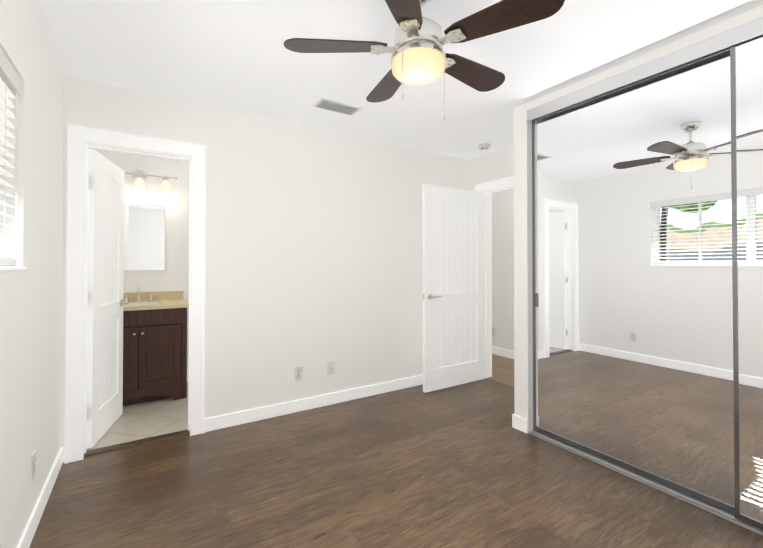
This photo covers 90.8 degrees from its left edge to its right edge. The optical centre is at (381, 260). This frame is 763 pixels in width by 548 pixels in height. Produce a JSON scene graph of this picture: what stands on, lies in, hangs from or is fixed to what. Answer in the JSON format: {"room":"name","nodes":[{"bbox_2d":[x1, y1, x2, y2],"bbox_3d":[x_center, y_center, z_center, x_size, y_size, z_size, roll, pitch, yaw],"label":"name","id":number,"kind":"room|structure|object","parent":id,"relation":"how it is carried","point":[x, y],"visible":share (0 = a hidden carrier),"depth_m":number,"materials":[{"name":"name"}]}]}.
{"room":"bedroom","nodes":[
{"label":"bedroom","id":0,"kind":"room"},
{"bbox_2d":[0,0,63,547],"bbox_3d":[-1.482,0.039,1.393,0.160,2.440,5.240,0,-1,-33],"label":"wall","id":1,"kind":"structure","parent":0,"point":[30,349],"depth_m":1.69,"materials":[{"name":"white paint"}]},
{"bbox_2d":[0,47,21,264],"bbox_3d":[-1.048,-0.377,0.797,0.072,0.777,1.804,0,-1,-33],"label":"window blinds","id":2,"kind":"object","parent":1,"relation":"attached to","point":[10,77],"visible":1,"depth_m":1.49,"materials":[{"name":"white plastic"}]},
{"bbox_2d":[0,266,25,270],"bbox_3d":[-1.058,0.025,0.786,0.122,0.015,1.820,0,-1,-33],"label":"window sill","id":3,"kind":"structure","parent":1,"relation":"attached to","point":[12,268],"depth_m":1.41,"materials":[{"name":"white paint"}]},
{"bbox_2d":[31,450,35,480],"bbox_3d":[-1.616,0.953,1.749,0.007,0.115,0.070,0,-1,-33],"label":"electrical outlet","id":4,"kind":"object","parent":1,"relation":"attached to","point":[33,465],"visible":1,"depth_m":1.74,"materials":[{"name":"white plastic"}]},
{"bbox_2d":[17,447,62,547],"bbox_3d":[-1.031,1.203,0.838,0.017,0.100,3.600,0,-1,-33],"label":"baseboard","id":5,"kind":"structure","parent":1,"relation":"attached to","point":[27,536],"depth_m":1.85,"materials":[{"name":"white paint"}]},
{"bbox_2d":[89,148,188,371],"bbox_3d":[-2.026,0.067,4.083,1.820,2.440,0.120,0,-1,-33],"label":"wall","id":6,"kind":"structure","parent":0,"point":[174,276],"depth_m":3.89,"materials":[{"name":"white paint"}]},
{"bbox_2d":[124,203,164,270],"bbox_3d":[-2.420,-0.231,3.756,0.450,0.670,0.006,0,-1,-33],"label":"bathroom mirror","id":7,"kind":"object","parent":6,"relation":"attached to","point":[144,237],"visible":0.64,"depth_m":3.78,"materials":[{"name":"clear glass"}]},
{"bbox_2d":[124,170,177,194],"bbox_3d":[-2.369,-0.791,3.682,0.662,0.228,0.196,0,-1,-33],"label":"sconce","id":8,"kind":"object","parent":6,"relation":"attached to","point":[140,185],"visible":0.67,"depth_m":3.72,"materials":[{"name":"white glass"}]},
{"bbox_2d":[60,75,468,462],"bbox_3d":[-0.489,0.060,3.404,3.680,2.440,0.120,0,-1,-33],"label":"wall","id":9,"kind":"structure","parent":0,"point":[314,254],"depth_m":3.17,"materials":[{"name":"white paint"}]},
{"bbox_2d":[86,149,128,448],"bbox_3d":[-2.046,0.258,2.828,0.235,2.008,0.602,0,-1,-33],"label":"bathroom door","id":10,"kind":"structure","parent":9,"relation":"in","point":[105,303],"depth_m":2.74,"materials":[{"name":"white paint"}]},
{"bbox_2d":[64,124,205,463],"bbox_3d":[-1.683,0.210,2.636,0.797,2.125,0.161,0,-1,-33],"label":"trim","id":11,"kind":"structure","parent":9,"relation":"attached to","point":[81,140],"depth_m":2.47,"materials":[{"name":"white paint"}]},
{"bbox_2d":[295,366,302,380],"bbox_3d":[-0.699,0.958,3.184,0.070,0.115,0.007,0,-1,-33],"label":"electrical outlet","id":12,"kind":"object","parent":9,"relation":"attached to","point":[299,373],"visible":1,"depth_m":3.18,"materials":[{"name":"white plastic"}]},
{"bbox_2d":[205,375,422,431],"bbox_3d":[-0.153,1.232,3.517,2.738,0.100,0.030,0,-1,-33],"label":"baseboard","id":13,"kind":"structure","parent":9,"relation":"attached to","point":[258,414],"depth_m":3.20,"materials":[{"name":"white paint"}]},
{"bbox_2d":[328,361,334,374],"bbox_3d":[-0.445,0.960,3.344,0.070,0.115,0.010,0,-1,-33],"label":"electrical outlet","id":14,"kind":"object","parent":9,"relation":"attached to","point":[331,368],"visible":1,"depth_m":3.35,"materials":[{"name":"white plastic"}]},
{"bbox_2d":[29,354,762,547],"bbox_3d":[0.485,1.322,2.636,4.830,0.100,5.240,0,-1,-33],"label":"floor","id":15,"kind":"structure","parent":0,"point":[466,465],"depth_m":2.09,"materials":[{"name":"brown wood"}]},
{"bbox_2d":[84,429,189,456],"bbox_3d":[-1.684,1.267,2.624,0.618,0.010,0.085,0,-1,-33],"label":"threshold strip","id":16,"kind":"object","parent":15,"relation":"on","point":[133,443],"visible":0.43,"depth_m":2.60,"materials":[{"name":"brown wood"}]},
{"bbox_2d":[123,287,188,405],"bbox_3d":[-2.262,0.768,3.502,0.784,1.026,0.587,0,-1,-33],"label":"bathroom vanity","id":17,"kind":"object","parent":15,"relation":"on","point":[154,346],"visible":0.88,"depth_m":3.38,"materials":[{"name":"brown wood"}]},
{"bbox_2d":[33,0,762,159],"bbox_3d":[0.485,-1.228,2.663,4.830,0.120,5.240,0,-1,-33],"label":"ceiling","id":18,"kind":"structure","parent":0,"point":[236,55],"depth_m":2.14,"materials":[{"name":"white paint"}]},
{"bbox_2d":[313,98,361,115],"bbox_3d":[-0.336,-1.161,2.862,0.330,0.008,0.170,0,-1,-33],"label":"ceiling vent","id":19,"kind":"object","parent":18,"relation":"in","point":[334,106],"visible":1,"depth_m":2.85,"materials":[{"name":"white plastic"}]},
{"bbox_2d":[284,0,564,121],"bbox_3d":[0.180,-0.892,1.650,1.077,0.572,1.097,0,-1,-33],"label":"fan","id":20,"kind":"object","parent":18,"relation":"hanging from","point":[420,57],"visible":1,"depth_m":1.54,"materials":[{"name":"brown wood"}]},
{"bbox_2d":[478,143,490,149],"bbox_3d":[1.030,-1.137,3.769,0.126,0.038,0.126,0,-1,-33],"label":"smoke detector","id":21,"kind":"object","parent":18,"relation":"attached to","point":[483,146],"visible":1,"depth_m":3.73,"materials":[{"name":"white plastic"}]},
{"bbox_2d":[469,145,513,190],"bbox_3d":[1.636,0.060,3.384,0.120,2.440,5.000,0,-1,-33],"label":"wall","id":22,"kind":"structure","parent":0,"point":[492,166],"depth_m":4.01,"materials":[{"name":"white paint"}]},
{"bbox_2d":[423,184,484,392],"bbox_3d":[0.763,0.269,3.857,0.845,2.008,0.146,0,-1,-33],"label":"entry door","id":23,"kind":"structure","parent":22,"relation":"in","point":[453,286],"depth_m":3.82,"materials":[{"name":"white paint"}]},
{"bbox_2d":[475,176,513,377],"bbox_3d":[1.381,0.222,3.777,0.161,2.125,1.020,0,-1,-33],"label":"trim","id":24,"kind":"structure","parent":22,"relation":"attached to","point":[488,189],"depth_m":4.13,"materials":[{"name":"white paint"}]},
{"bbox_2d":[492,189,513,350],"bbox_3d":[2.470,0.066,3.917,0.120,2.440,5.240,0,-1,-33],"label":"wall","id":25,"kind":"structure","parent":0,"point":[503,264],"depth_m":5.08,"materials":[{"name":"white paint"}]},
{"bbox_2d":[492,347,513,358],"bbox_3d":[2.059,1.241,4.425,0.013,0.100,3.680,0,-1,-33],"label":"baseboard","id":26,"kind":"structure","parent":25,"relation":"attached to","point":[497,351],"depth_m":5.06,"materials":[{"name":"white paint"}]},
{"bbox_2d":[513,5,762,432],"bbox_3d":[1.973,0.046,2.063,0.735,2.440,2.410,0,-1,-33],"label":"closet door frame","id":27,"kind":"structure","parent":0,"point":[523,300],"depth_m":2.80,"materials":[{"name":"white paint"}]},
{"bbox_2d":[512,414,527,428],"bbox_3d":[1.313,1.227,3.071,0.748,0.100,0.020,0,-1,-33],"label":"baseboard","id":28,"kind":"structure","parent":27,"relation":"attached to","point":[517,422],"depth_m":2.82,"materials":[{"name":"white paint"}]},
{"bbox_2d":[527,17,762,534],"bbox_3d":[1.734,0.072,1.839,0.097,2.383,2.286,0,-1,-33],"label":"sliding closet doors","id":29,"kind":"structure","parent":27,"relation":"in","point":[647,219],"depth_m":2.12,"materials":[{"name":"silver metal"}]}
]}

